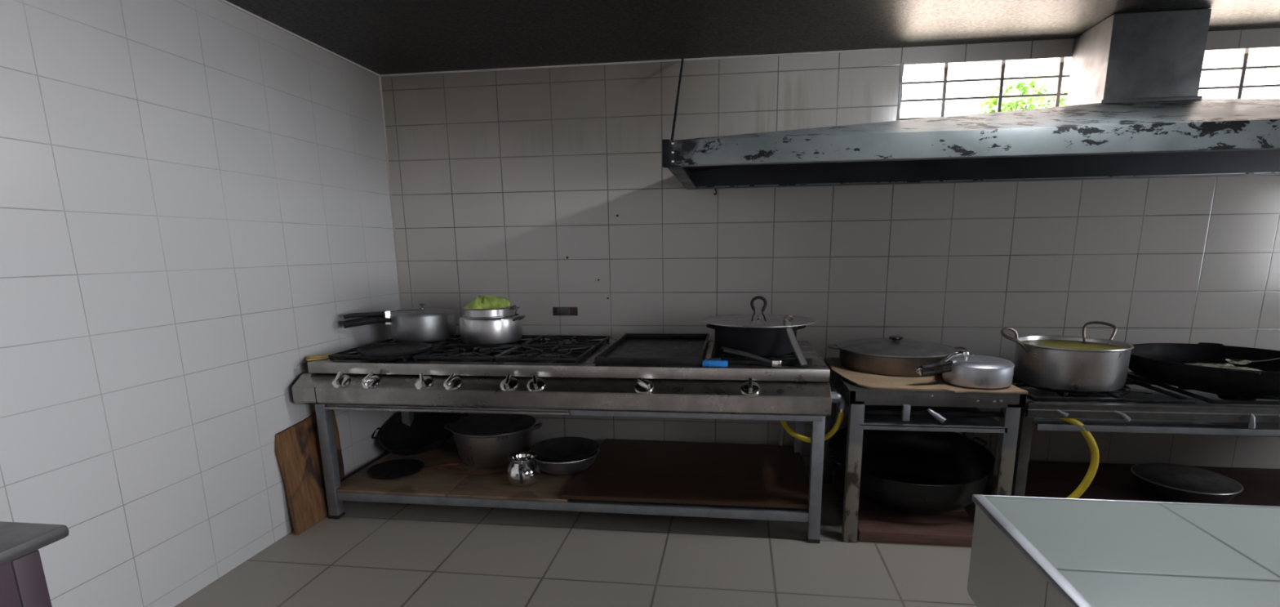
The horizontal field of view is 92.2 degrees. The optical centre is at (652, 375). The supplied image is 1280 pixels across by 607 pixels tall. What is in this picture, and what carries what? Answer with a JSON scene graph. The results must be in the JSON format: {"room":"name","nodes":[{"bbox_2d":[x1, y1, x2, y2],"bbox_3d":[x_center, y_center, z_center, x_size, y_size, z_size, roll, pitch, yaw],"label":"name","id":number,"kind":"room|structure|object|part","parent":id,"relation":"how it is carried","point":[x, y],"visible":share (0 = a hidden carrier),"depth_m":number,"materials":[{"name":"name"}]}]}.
{"room":"commercial kitchen","nodes":[
{"label":"commercial kitchen","id":0,"kind":"room"},
{"bbox_2d":[0,0,400,606],"bbox_3d":[-2.096,-0.023,0.976,0.200,2.336,6.000,1,12,8],"label":"wall","id":1,"kind":"structure","parent":0,"point":[195,204],"depth_m":2.30,"materials":[{"name":"tile"}]},
{"bbox_2d":[218,0,891,308],"bbox_3d":[-0.553,-0.009,0.820,2.900,2.336,5.900,1,12,8],"label":"trim","id":2,"kind":"structure","parent":1,"relation":"attached to","point":[222,1],"depth_m":3.44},
{"bbox_2d":[174,465,977,606],"bbox_3d":[1.238,1.222,0.782,6.900,0.100,6.400,1,12,8],"label":"floor","id":3,"kind":"structure","parent":0,"point":[376,553],"depth_m":2.63,"materials":[{"name":"tile"}]},
{"bbox_2d":[0,520,68,606],"bbox_3d":[-1.647,0.781,0.973,0.658,0.752,0.985,1,12,8],"label":"cabinet","id":4,"kind":"object","parent":3,"relation":"on","point":[23,582],"visible":1,"depth_m":1.27,"materials":[{"name":"red paint"}]},
{"bbox_3d":[-1.322,0.718,1.351,0.060,0.713,0.050,1,12,8],"label":"leg","id":5,"kind":"part","parent":4,"relation":"part of","materials":[{"name":"red paint"}]},
{"bbox_2d":[275,408,346,534],"bbox_3d":[-1.690,0.459,3.076,0.072,0.525,0.415,1,12,8],"label":"cutting board","id":6,"kind":"object","parent":3,"relation":"on","point":[297,446],"visible":0.71,"depth_m":2.99,"materials":[{"name":"brown wood"}]},
{"bbox_2d":[291,333,847,542],"bbox_3d":[-0.375,0.245,3.249,2.594,0.840,0.989,1,12,8],"label":"gas range","id":7,"kind":"object","parent":3,"relation":"on","point":[643,375],"depth_m":2.81,"materials":[{"name":"silver metal"}]},
{"bbox_3d":[-1.608,0.421,3.071,0.052,0.600,0.052,1,12,8],"label":"leg","id":8,"kind":"part","parent":7,"relation":"part of","materials":[{"name":"grey paint"}]},
{"bbox_3d":[-1.597,-0.115,3.113,0.054,0.006,0.270,10,16,41],"label":"bamboo strip","id":9,"kind":"part","parent":7,"relation":"part of","materials":[{"name":"yellow wood"}]},
{"bbox_3d":[-1.570,-0.097,3.058,0.260,0.006,0.054,-9,14,-34],"label":"bamboo strip","id":10,"kind":"part","parent":7,"relation":"part of","materials":[{"name":"yellow wood"}]},
{"bbox_3d":[-1.460,0.024,2.890,0.086,0.051,0.076,1,12,8],"label":"knob","id":11,"kind":"part","parent":7,"relation":"part of","materials":[{"name":"silver metal"}]},
{"bbox_3d":[-1.311,0.026,2.871,0.086,0.051,0.076,1,12,8],"label":"knob","id":12,"kind":"part","parent":7,"relation":"part of","materials":[{"name":"silver metal"}]},
{"bbox_3d":[-1.344,-0.102,3.125,0.104,0.036,0.104,1,12,8],"label":"burner","id":13,"kind":"part","parent":7,"relation":"part of","materials":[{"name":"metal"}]},
{"bbox_2d":[342,302,456,342],"bbox_3d":[-1.344,-0.291,3.372,0.353,0.200,0.560,8,14,35],"label":"pressure cooker","id":14,"kind":"object","parent":7,"relation":"on","point":[421,324],"visible":1,"depth_m":3.31,"materials":[{"name":"metal"}]},
{"bbox_3d":[-1.531,-0.327,3.292,0.223,0.032,0.030,-8,14,-31],"label":"lid handle","id":15,"kind":"part","parent":14,"relation":"part of","materials":[{"name":"black plastic"}]},
{"bbox_3d":[-1.528,-0.292,3.301,0.241,0.056,0.046,-8,14,-31],"label":"handle","id":16,"kind":"part","parent":14,"relation":"part of","materials":[{"name":"black plastic"}]},
{"bbox_3d":[-1.285,-0.358,3.445,0.353,0.026,0.353,1,12,8],"label":"lid","id":17,"kind":"part","parent":14,"relation":"part of","materials":[{"name":"metal"}]},
{"bbox_3d":[-1.508,0.268,3.799,0.052,0.600,0.052,1,12,8],"label":"leg","id":18,"kind":"part","parent":7,"relation":"part of","materials":[{"name":"grey paint"}]},
{"bbox_2d":[336,443,479,496],"bbox_3d":[-1.264,0.499,3.419,0.620,0.014,0.770,1,12,8],"label":"shelf board","id":19,"kind":"object","parent":7,"relation":"on","point":[434,481],"visible":0.57,"depth_m":3.21,"materials":[{"name":"brown wood"}]},
{"bbox_2d":[366,458,459,479],"bbox_3d":[-1.295,0.494,3.316,0.478,0.037,0.292,1,12,8],"label":"frying pan","id":20,"kind":"object","parent":19,"relation":"on","point":[397,468],"visible":1,"depth_m":3.33,"materials":[{"name":"black metal"}]},
{"bbox_3d":[-1.149,0.483,3.340,0.196,0.029,0.034,-2,12,-4],"label":"handle","id":21,"kind":"part","parent":20,"relation":"part of","materials":[{"name":"red plastic"}]},
{"bbox_2d":[371,411,467,454],"bbox_3d":[-1.372,0.309,3.648,0.473,0.224,0.450,10,16,41],"label":"wok","id":22,"kind":"object","parent":19,"relation":"on","point":[426,432],"visible":0.8,"depth_m":3.69,"materials":[{"name":"black metal"}]},
{"bbox_3d":[-1.622,0.336,3.642,0.066,0.024,0.107,-4,33,9],"label":"handle","id":23,"kind":"part","parent":22,"relation":"part of","materials":[{"name":"black metal"}]},
{"bbox_2d":[356,342,470,356],"bbox_3d":[-1.179,-0.136,3.034,0.534,0.030,0.344,1,12,8],"label":"pan","id":24,"kind":"object","parent":7,"relation":"on","point":[398,348],"visible":1,"depth_m":3.05,"materials":[{"name":"black metal"}]},
{"bbox_3d":[-1.007,-0.148,3.053,0.202,0.018,0.016,-2,12,-6],"label":"handle","id":25,"kind":"part","parent":24,"relation":"part of","materials":[{"name":"black metal"}]},
{"bbox_3d":[-1.052,0.030,2.836,0.086,0.051,0.076,1,12,8],"label":"knob","id":26,"kind":"part","parent":7,"relation":"part of","materials":[{"name":"silver metal"}]},
{"bbox_3d":[-0.913,0.033,2.817,0.086,0.051,0.076,1,12,8],"label":"knob","id":27,"kind":"part","parent":7,"relation":"part of","materials":[{"name":"silver metal"}]},
{"bbox_3d":[-0.913,-0.095,3.068,0.104,0.036,0.104,1,12,8],"label":"burner","id":28,"kind":"part","parent":7,"relation":"part of","materials":[{"name":"metal"}]},
{"bbox_2d":[458,312,524,344],"bbox_3d":[-0.871,-0.262,3.336,0.330,0.146,0.330,-6,13,-23],"label":"cooking pot","id":29,"kind":"object","parent":7,"relation":"on","point":[504,330],"visible":0.9,"depth_m":3.20,"materials":[{"name":"metal"}]},
{"bbox_2d":[462,304,519,318],"bbox_3d":[-0.877,-0.291,3.333,0.283,0.195,0.276,-9,14,-34],"label":"pot","id":30,"kind":"object","parent":29,"relation":"on","point":[508,311],"visible":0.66,"depth_m":3.21,"materials":[{"name":"metal"}]},
{"bbox_2d":[465,294,511,308],"bbox_3d":[-0.886,-0.396,3.310,0.252,0.080,0.252,1,12,8],"label":"vegetables","id":31,"kind":"object","parent":30,"relation":"on","point":[486,301],"visible":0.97,"depth_m":3.26,"materials":[{"name":"green food"}]},
{"bbox_3d":[-0.740,-0.361,3.302,0.046,0.048,0.086,-1,12,-1],"label":"handle","id":32,"kind":"part","parent":30,"relation":"part of","materials":[{"name":"metal"}]},
{"bbox_3d":[-0.705,-0.306,3.258,0.053,0.032,0.063,4,13,22],"label":"handle","id":33,"kind":"part","parent":29,"relation":"part of","materials":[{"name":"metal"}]},
{"bbox_3d":[-0.645,0.037,2.782,0.086,0.051,0.076,1,12,8],"label":"knob","id":34,"kind":"part","parent":7,"relation":"part of","materials":[{"name":"silver metal"}]},
{"bbox_2d":[447,445,578,502],"bbox_3d":[-0.651,0.509,3.337,0.600,0.014,0.770,1,12,8],"label":"shelf board","id":35,"kind":"object","parent":7,"relation":"on","point":[548,486],"visible":0.49,"depth_m":3.08,"materials":[{"name":"brown wood"}]},
{"bbox_2d":[456,469,506,475],"bbox_3d":[-0.884,0.511,3.263,0.304,0.014,0.059,-3,12,-12],"label":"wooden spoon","id":36,"kind":"object","parent":35,"relation":"on","point":[504,470],"visible":0.8,"depth_m":3.24,"materials":[{"name":"brown wood"}]},
{"bbox_2d":[444,413,542,466],"bbox_3d":[-0.897,0.364,3.502,0.476,0.207,0.476,10,16,40],"label":"steel pot","id":37,"kind":"object","parent":35,"relation":"on","point":[482,439],"visible":0.95,"depth_m":3.35,"materials":[{"name":"metal"}]},
{"bbox_3d":[-1.144,0.287,3.494,0.059,0.029,0.096,0,12,2],"label":"handle","id":38,"kind":"part","parent":37,"relation":"part of","materials":[{"name":"metal"}]},
{"bbox_3d":[-0.899,0.275,3.483,0.476,0.025,0.476,1,12,8],"label":"lid","id":39,"kind":"part","parent":37,"relation":"part of","materials":[{"name":"metal"}]},
{"bbox_3d":[-0.653,0.285,3.477,0.059,0.029,0.096,0,12,2],"label":"handle","id":40,"kind":"part","parent":37,"relation":"part of","materials":[{"name":"metal"}]},
{"bbox_2d":[506,451,540,486],"bbox_3d":[-0.653,0.473,3.115,0.172,0.146,0.172,7,14,34],"label":"jug","id":41,"kind":"object","parent":35,"relation":"on","point":[522,470],"visible":1,"depth_m":3.06,"materials":[{"name":"silver metal"}]},
{"bbox_3d":[-0.643,0.487,3.027,0.017,0.077,0.042,0,12,2],"label":"handle","id":42,"kind":"part","parent":41,"relation":"part of","materials":[{"name":"black plastic"}]},
{"bbox_2d":[528,447,599,474],"bbox_3d":[-0.473,0.450,3.328,0.380,0.099,0.380,1,12,8],"label":"mixing bowl","id":43,"kind":"object","parent":35,"relation":"on","point":[571,467],"visible":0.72,"depth_m":3.19,"materials":[{"name":"metal"}]},
{"bbox_2d":[530,435,599,462],"bbox_3d":[-0.468,0.407,3.321,0.366,0.058,0.366,1,12,8],"label":"basin","id":44,"kind":"object","parent":43,"relation":"in","point":[569,448],"visible":0.96,"depth_m":3.39,"materials":[{"name":"metal"}]},
{"bbox_3d":[-0.521,0.039,2.765,0.086,0.051,0.076,1,12,8],"label":"knob","id":45,"kind":"part","parent":7,"relation":"part of","materials":[{"name":"silver metal"}]},
{"bbox_3d":[-0.511,-0.088,3.014,0.104,0.036,0.104,1,12,8],"label":"burner","id":46,"kind":"part","parent":7,"relation":"part of","materials":[{"name":"metal"}]},
{"bbox_3d":[-0.466,0.078,2.782,2.467,0.132,0.105,1,12,8],"label":"control panel","id":47,"kind":"part","parent":7,"relation":"part of","materials":[{"name":"silver metal"}]},
{"bbox_2d":[307,337,830,381],"bbox_3d":[-0.390,-0.106,3.184,2.425,0.053,0.830,1,12,8],"label":"cooktop","id":48,"kind":"object","parent":7,"relation":"in","point":[739,368],"depth_m":2.85,"materials":[{"name":"silver metal"}]},
{"bbox_3d":[-0.391,0.087,3.216,2.390,0.035,0.797,1,12,8],"label":"rail","id":49,"kind":"part","parent":7,"relation":"part of","materials":[{"name":"grey metal"}]},
{"bbox_3d":[-0.386,0.540,3.314,2.410,0.042,0.790,1,12,8],"label":"rail","id":50,"kind":"part","parent":7,"relation":"part of","materials":[{"name":"grey metal"}]},
{"bbox_3d":[-0.036,0.047,2.700,0.086,0.051,0.076,1,12,8],"label":"knob","id":51,"kind":"part","parent":7,"relation":"part of","materials":[{"name":"silver metal"}]},
{"bbox_3d":[-0.014,-0.065,2.757,0.145,0.018,0.024,1,12,8],"label":"grease spout","id":52,"kind":"part","parent":7,"relation":"part of","materials":[{"name":"black metal"}]},
{"bbox_2d":[560,438,808,508],"bbox_3d":[0.216,0.492,3.279,1.190,0.020,0.890,1,12,8],"label":"board","id":53,"kind":"object","parent":7,"relation":"on","point":[639,470],"visible":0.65,"depth_m":3.16,"materials":[{"name":"brown wood"}]},
{"bbox_2d":[702,357,728,366],"bbox_3d":[0.276,-0.062,2.704,0.112,0.039,0.032,1,12,8],"label":"gas lighter","id":54,"kind":"object","parent":7,"relation":"on","point":[712,362],"visible":1,"depth_m":2.69,"materials":[{"name":"blue plastic"}]},
{"bbox_3d":[0.420,0.054,2.639,0.086,0.051,0.076,1,12,8],"label":"knob","id":55,"kind":"part","parent":7,"relation":"part of","materials":[{"name":"silver metal"}]},
{"bbox_2d":[720,346,781,366],"bbox_3d":[0.431,-0.086,2.739,0.310,0.059,0.062,9,15,38],"label":"tongs","id":56,"kind":"object","parent":7,"relation":"on","point":[775,362],"visible":1,"depth_m":2.72,"materials":[{"name":"metal"}]},
{"bbox_3d":[0.427,-0.095,2.761,0.276,0.050,0.029,10,16,41],"label":"arm","id":57,"kind":"part","parent":56,"relation":"part of","materials":[{"name":"metal"}]},
{"bbox_3d":[0.425,-0.086,2.730,0.240,0.045,0.028,7,14,32],"label":"arm","id":58,"kind":"part","parent":56,"relation":"part of","materials":[{"name":"metal"}]},
{"bbox_2d":[706,323,805,355],"bbox_3d":[0.502,-0.198,2.997,0.399,0.143,0.399,-9,14,-33],"label":"pot","id":59,"kind":"object","parent":7,"relation":"on","point":[760,341],"visible":0.67,"depth_m":2.83,"materials":[{"name":"black metal"}]},
{"bbox_3d":[0.289,-0.244,3.016,0.048,0.022,0.084,1,12,8],"label":"handle","id":60,"kind":"part","parent":59,"relation":"part of","materials":[{"name":"black metal"}]},
{"bbox_2d":[702,295,815,327],"bbox_3d":[0.510,-0.329,2.968,0.542,0.125,0.542,1,12,8],"label":"lid","id":61,"kind":"object","parent":59,"relation":"on","point":[742,320],"visible":0.97,"depth_m":2.90,"materials":[{"name":"metal"}]},
{"bbox_3d":[0.714,-0.238,2.959,0.047,0.022,0.084,1,12,8],"label":"handle","id":62,"kind":"part","parent":59,"relation":"part of","materials":[{"name":"black metal"}]},
{"bbox_2d":[783,314,813,367],"bbox_3d":[0.644,-0.157,2.696,0.082,0.213,0.180,-3,12,-12],"label":"spatula","id":63,"kind":"object","parent":7,"relation":"on","point":[801,362],"visible":1,"depth_m":2.69,"materials":[{"name":"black metal"}]},
{"bbox_3d":[0.657,-0.057,2.662,0.070,0.032,0.051,1,12,8],"label":"blade","id":64,"kind":"part","parent":63,"relation":"part of","materials":[{"name":"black metal"}]},
{"bbox_3d":[0.833,0.305,3.486,0.052,0.600,0.052,1,12,8],"label":"leg","id":65,"kind":"part","parent":7,"relation":"part of","materials":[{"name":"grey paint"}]},
{"bbox_2d":[779,408,845,442],"bbox_3d":[0.732,0.206,2.915,0.056,0.214,0.417,-8,14,-32],"label":"gas hose","id":66,"kind":"object","parent":7,"relation":"attached to","point":[841,411],"visible":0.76,"depth_m":2.81,"materials":[{"name":"yellow rubber"}]},
{"bbox_3d":[0.733,0.458,2.758,0.052,0.600,0.052,1,12,8],"label":"leg","id":67,"kind":"part","parent":7,"relation":"part of","materials":[{"name":"grey paint"}]},
{"bbox_2d":[834,473,973,546],"bbox_3d":[1.264,0.657,3.116,0.555,0.052,0.735,1,12,8],"label":"shelf board","id":68,"kind":"object","parent":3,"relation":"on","point":[876,522],"visible":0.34,"depth_m":2.83,"materials":[{"name":"brown wood"}]},
{"bbox_2d":[826,426,995,513],"bbox_3d":[1.295,0.469,3.123,0.776,0.282,0.775,11,16,43],"label":"wok","id":69,"kind":"object","parent":68,"relation":"on","point":[913,471],"visible":0.86,"depth_m":3.24,"materials":[{"name":"black metal"}]},
{"bbox_3d":[0.898,0.412,3.024,0.053,0.029,0.104,-3,12,-12],"label":"handle","id":70,"kind":"part","parent":69,"relation":"part of","materials":[{"name":"black metal"}]},
{"bbox_3d":[1.690,0.341,3.186,0.052,0.032,0.104,-3,12,-12],"label":"handle","id":71,"kind":"part","parent":69,"relation":"part of","materials":[{"name":"black metal"}]},
{"bbox_2d":[822,357,1028,542],"bbox_3d":[1.258,0.336,3.032,0.721,0.714,0.828,1,12,8],"label":"stand","id":72,"kind":"object","parent":3,"relation":"on","point":[869,408],"visible":0.7,"depth_m":2.65,"materials":[{"name":"metal"}]},
{"bbox_3d":[0.993,0.278,3.449,0.058,0.665,0.055,1,12,8],"label":"leg","id":73,"kind":"part","parent":72,"relation":"part of","materials":[{"name":"metal"}]},
{"bbox_3d":[0.897,0.424,2.751,0.058,0.665,0.055,1,12,8],"label":"leg","id":74,"kind":"part","parent":72,"relation":"part of","materials":[{"name":"grey metal"}]},
{"bbox_2d":[834,386,1007,432],"bbox_3d":[1.254,0.145,3.017,0.605,0.025,0.780,1,12,8],"label":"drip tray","id":75,"kind":"object","parent":72,"relation":"on","point":[870,421],"depth_m":2.68,"materials":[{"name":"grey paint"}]},
{"bbox_3d":[1.257,0.016,2.988,0.721,0.069,0.783,1,12,8],"label":"frame","id":76,"kind":"part","parent":72,"relation":"part of","materials":[{"name":"metal"}]},
{"bbox_2d":[829,356,1027,392],"bbox_3d":[1.234,-0.018,2.929,0.735,0.020,0.730,1,12,8],"label":"cardboard sheet","id":77,"kind":"object","parent":72,"relation":"on","point":[936,382],"visible":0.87,"depth_m":2.71,"materials":[{"name":"brown cardboard"}]},
{"bbox_2d":[826,335,968,376],"bbox_3d":[1.202,-0.119,3.046,0.545,0.156,0.545,-7,13,-28],"label":"pan","id":78,"kind":"object","parent":77,"relation":"on","point":[894,355],"visible":0.9,"depth_m":2.88,"materials":[{"name":"metal"}]},
{"bbox_3d":[0.918,-0.150,3.108,0.067,0.017,0.103,2,12,13],"label":"handle","id":79,"kind":"part","parent":78,"relation":"part of","materials":[{"name":"metal"}]},
{"bbox_3d":[1.201,-0.181,3.033,0.068,0.030,0.068,1,12,8],"label":"lid knob","id":80,"kind":"part","parent":78,"relation":"part of","materials":[{"name":"black plastic"}]},
{"bbox_3d":[1.201,-0.156,3.039,0.546,0.034,0.546,1,12,8],"label":"lid","id":81,"kind":"part","parent":78,"relation":"part of","materials":[{"name":"metal"}]},
{"bbox_3d":[1.484,-0.129,2.976,0.067,0.017,0.103,2,12,13],"label":"handle","id":82,"kind":"part","parent":78,"relation":"part of","materials":[{"name":"metal"}]},
{"bbox_2d":[915,351,1014,388],"bbox_3d":[1.348,-0.040,2.692,0.419,0.141,0.277,1,12,8],"label":"pressure cooker","id":83,"kind":"object","parent":77,"relation":"on","point":[968,369],"visible":1,"depth_m":2.60,"materials":[{"name":"metal"}]},
{"bbox_3d":[1.222,-0.019,2.649,0.142,0.035,0.026,-3,12,-10],"label":"handle","id":84,"kind":"part","parent":83,"relation":"part of","materials":[{"name":"black plastic"}]},
{"bbox_3d":[1.221,-0.048,2.643,0.142,0.035,0.024,-3,12,-10],"label":"lid handle","id":85,"kind":"part","parent":83,"relation":"part of","materials":[{"name":"black plastic"}]},
{"bbox_3d":[1.418,-0.065,2.678,0.277,0.023,0.277,1,12,8],"label":"lid","id":86,"kind":"part","parent":83,"relation":"part of","materials":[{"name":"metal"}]},
{"bbox_3d":[1.522,0.434,2.668,0.058,0.665,0.055,1,12,8],"label":"leg","id":87,"kind":"part","parent":72,"relation":"part of","materials":[{"name":"grey metal"}]},
{"bbox_2d":[962,371,1279,495],"bbox_3d":[2.725,0.371,2.899,2.140,0.667,0.751,1,12,8],"label":"gas range","id":88,"kind":"object","parent":3,"relation":"on","point":[1125,409],"visible":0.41,"depth_m":2.63,"materials":[{"name":"metal"}]},
{"bbox_3d":[1.732,0.318,3.372,0.045,0.600,0.045,1,12,8],"label":"leg","id":89,"kind":"part","parent":88,"relation":"part of","materials":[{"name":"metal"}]},
{"bbox_3d":[1.662,0.442,2.784,0.045,0.600,0.045,1,12,8],"label":"leg","id":90,"kind":"part","parent":88,"relation":"part of","materials":[{"name":"metal"}]},
{"bbox_2d":[1023,411,1099,497],"bbox_3d":[1.779,0.421,2.733,0.330,0.568,0.091,1,12,8],"label":"gas hose","id":91,"kind":"object","parent":88,"relation":"attached to","point":[1082,487],"visible":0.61,"depth_m":2.66,"materials":[{"name":"yellow rubber"}]},
{"bbox_2d":[1000,320,1133,391],"bbox_3d":[1.944,-0.102,2.902,0.556,0.275,0.466,1,12,8],"label":"pot","id":92,"kind":"object","parent":88,"relation":"on","point":[1082,363],"visible":1,"depth_m":2.76,"materials":[{"name":"metal"}]},
{"bbox_3d":[1.726,-0.178,2.950,0.107,0.098,0.197,3,12,16],"label":"loop handle","id":93,"kind":"part","parent":92,"relation":"part of","materials":[{"name":"metal"}]},
{"bbox_3d":[2.179,-0.212,2.999,0.067,0.106,0.129,-7,13,-28],"label":"loop handle","id":94,"kind":"part","parent":92,"relation":"part of","materials":[{"name":"metal"}]},
{"bbox_3d":[2.020,0.075,2.949,0.160,0.042,0.160,1,12,8],"label":"burner","id":95,"kind":"part","parent":88,"relation":"part of","materials":[{"name":"black metal"}]},
{"bbox_3d":[2.723,0.090,2.854,2.140,0.065,0.724,1,12,8],"label":"frame","id":96,"kind":"part","parent":88,"relation":"part of","materials":[{"name":"metal"}]},
{"bbox_2d":[1128,342,1279,395],"bbox_3d":[2.644,-0.029,2.852,0.778,0.141,0.800,1,12,8],"label":"wok","id":97,"kind":"object","parent":88,"relation":"on","point":[1162,362],"visible":0.93,"depth_m":2.79,"materials":[{"name":"black metal"}]},
{"bbox_3d":[2.874,-0.157,3.167,0.104,0.024,0.053,7,14,34],"label":"handle","id":98,"kind":"part","parent":97,"relation":"part of","materials":[{"name":"black metal"}]},
{"bbox_2d":[1186,362,1262,370],"bbox_3d":[2.655,-0.025,2.855,0.482,0.049,0.423,1,12,8],"label":"fried food","id":99,"kind":"object","parent":97,"relation":"in","point":[1215,365],"visible":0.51,"depth_m":2.86,"materials":[{"name":"beige food"}]},
{"bbox_2d":[1225,357,1279,364],"bbox_3d":[2.799,-0.077,2.811,0.306,0.047,0.090,1,12,8],"label":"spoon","id":100,"kind":"object","parent":99,"relation":"on","point":[1236,361],"visible":1,"depth_m":2.81,"materials":[{"name":"silver metal"}]},
{"bbox_2d":[1225,358,1251,364],"bbox_3d":[2.692,-0.064,2.828,0.090,0.018,0.090,1,12,8],"label":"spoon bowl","id":101,"kind":"object","parent":100,"relation":"on","point":[1236,361],"depth_m":2.83,"materials":[{"name":"silver metal"}]},
{"bbox_3d":[2.842,-0.083,2.810,0.222,0.036,0.015,0,12,3],"label":"handle","id":102,"kind":"part","parent":100,"relation":"part of","materials":[{"name":"metal"}]},
{"bbox_3d":[2.413,-0.016,2.514,0.104,0.024,0.053,7,14,34],"label":"handle","id":103,"kind":"part","parent":97,"relation":"part of","materials":[{"name":"black metal"}]},
{"bbox_3d":[2.714,0.086,2.857,0.160,0.042,0.160,1,12,8],"label":"burner","id":104,"kind":"part","parent":88,"relation":"part of","materials":[{"name":"black metal"}]},
{"bbox_2d":[967,493,1279,606],"bbox_3d":[1.463,0.786,0.766,1.623,0.754,1.306,1,12,8],"label":"kitchen island","id":105,"kind":"object","parent":3,"relation":"on","point":[1026,551],"visible":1,"depth_m":1.18,"materials":[{"name":"tile"}]},
{"bbox_2d":[982,460,1279,506],"bbox_3d":[2.724,0.624,3.071,1.980,0.100,0.800,1,12,8],"label":"shelf board","id":106,"kind":"object","parent":3,"relation":"on","point":[1111,481],"visible":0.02,"depth_m":3.19,"materials":[{"name":"brown wood"}]},
{"bbox_2d":[1130,462,1243,503],"bbox_3d":[2.637,0.525,3.052,0.424,0.102,0.424,1,12,8],"label":"lid","id":107,"kind":"object","parent":106,"relation":"on","point":[1183,482],"visible":0.99,"depth_m":2.96,"materials":[{"name":"metal"}]},
{"bbox_2d":[225,0,1279,75],"bbox_3d":[1.209,-1.187,0.279,6.900,0.150,6.400,1,12,8],"label":"ceiling","id":108,"kind":"structure","parent":0,"point":[381,37],"depth_m":2.87,"materials":[{"name":"paint"}]},
{"bbox_2d":[662,8,1279,189],"bbox_3d":[2.137,-1.268,2.683,4.112,0.690,1.050,1,12,8],"label":"extractor hood","id":109,"kind":"object","parent":108,"relation":"hanging from","point":[1134,108],"visible":1,"depth_m":2.75,"materials":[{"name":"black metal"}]},
{"bbox_3d":[0.123,-1.340,2.940,0.012,0.601,1.002,0,12,5],"label":"hanger rod","id":110,"kind":"part","parent":109,"relation":"part of","materials":[{"name":"black metal"}]},
{"bbox_2d":[380,27,1279,468],"bbox_3d":[1.635,-0.603,3.540,6.900,2.336,0.200,1,12,8],"label":"wall","id":111,"kind":"structure","parent":0,"point":[498,178],"depth_m":3.50,"materials":[{"name":"tile"}]},
{"bbox_2d":[552,306,577,315],"bbox_3d":[-0.533,-0.397,3.772,0.156,0.052,0.010,1,12,8],"label":"power outlet","id":112,"kind":"object","parent":111,"relation":"attached to","point":[556,310],"visible":1,"depth_m":3.77,"materials":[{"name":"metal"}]},
{"bbox_3d":[-0.544,-0.397,3.771,0.080,0.042,0.006,1,12,8],"label":"plate","id":113,"kind":"part","parent":112,"relation":"part of","materials":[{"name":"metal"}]},
{"bbox_2d":[896,62,904,120],"bbox_3d":[1.325,-1.495,3.291,0.026,0.332,0.006,1,12,8],"label":"trim","id":114,"kind":"structure","parent":111,"relation":"attached to","point":[902,64],"depth_m":3.28,"materials":[{"name":"metal"}]},
{"bbox_2d":[899,53,1279,119],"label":"window","id":115,"kind":"structure","parent":111,"relation":"in","point":[1245,58],"depth_m":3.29,"materials":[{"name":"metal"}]},
{"label":"outside","id":116,"kind":"structure","parent":0,"visible":0},
{"bbox_3d":[3.983,-0.178,7.947,22.000,0.250,8.800,1,12,8],"label":"ground","id":117,"kind":"structure","parent":116,"visible":0},
{"bbox_2d":[979,73,1068,113],"bbox_3d":[4.406,-1.906,7.519,1.063,3.303,1.017,1,12,8],"label":"bush","id":118,"kind":"object","parent":117,"relation":"on","point":[1026,87],"visible":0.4,"depth_m":7.02,"materials":[{"name":"green plant"}]}
]}

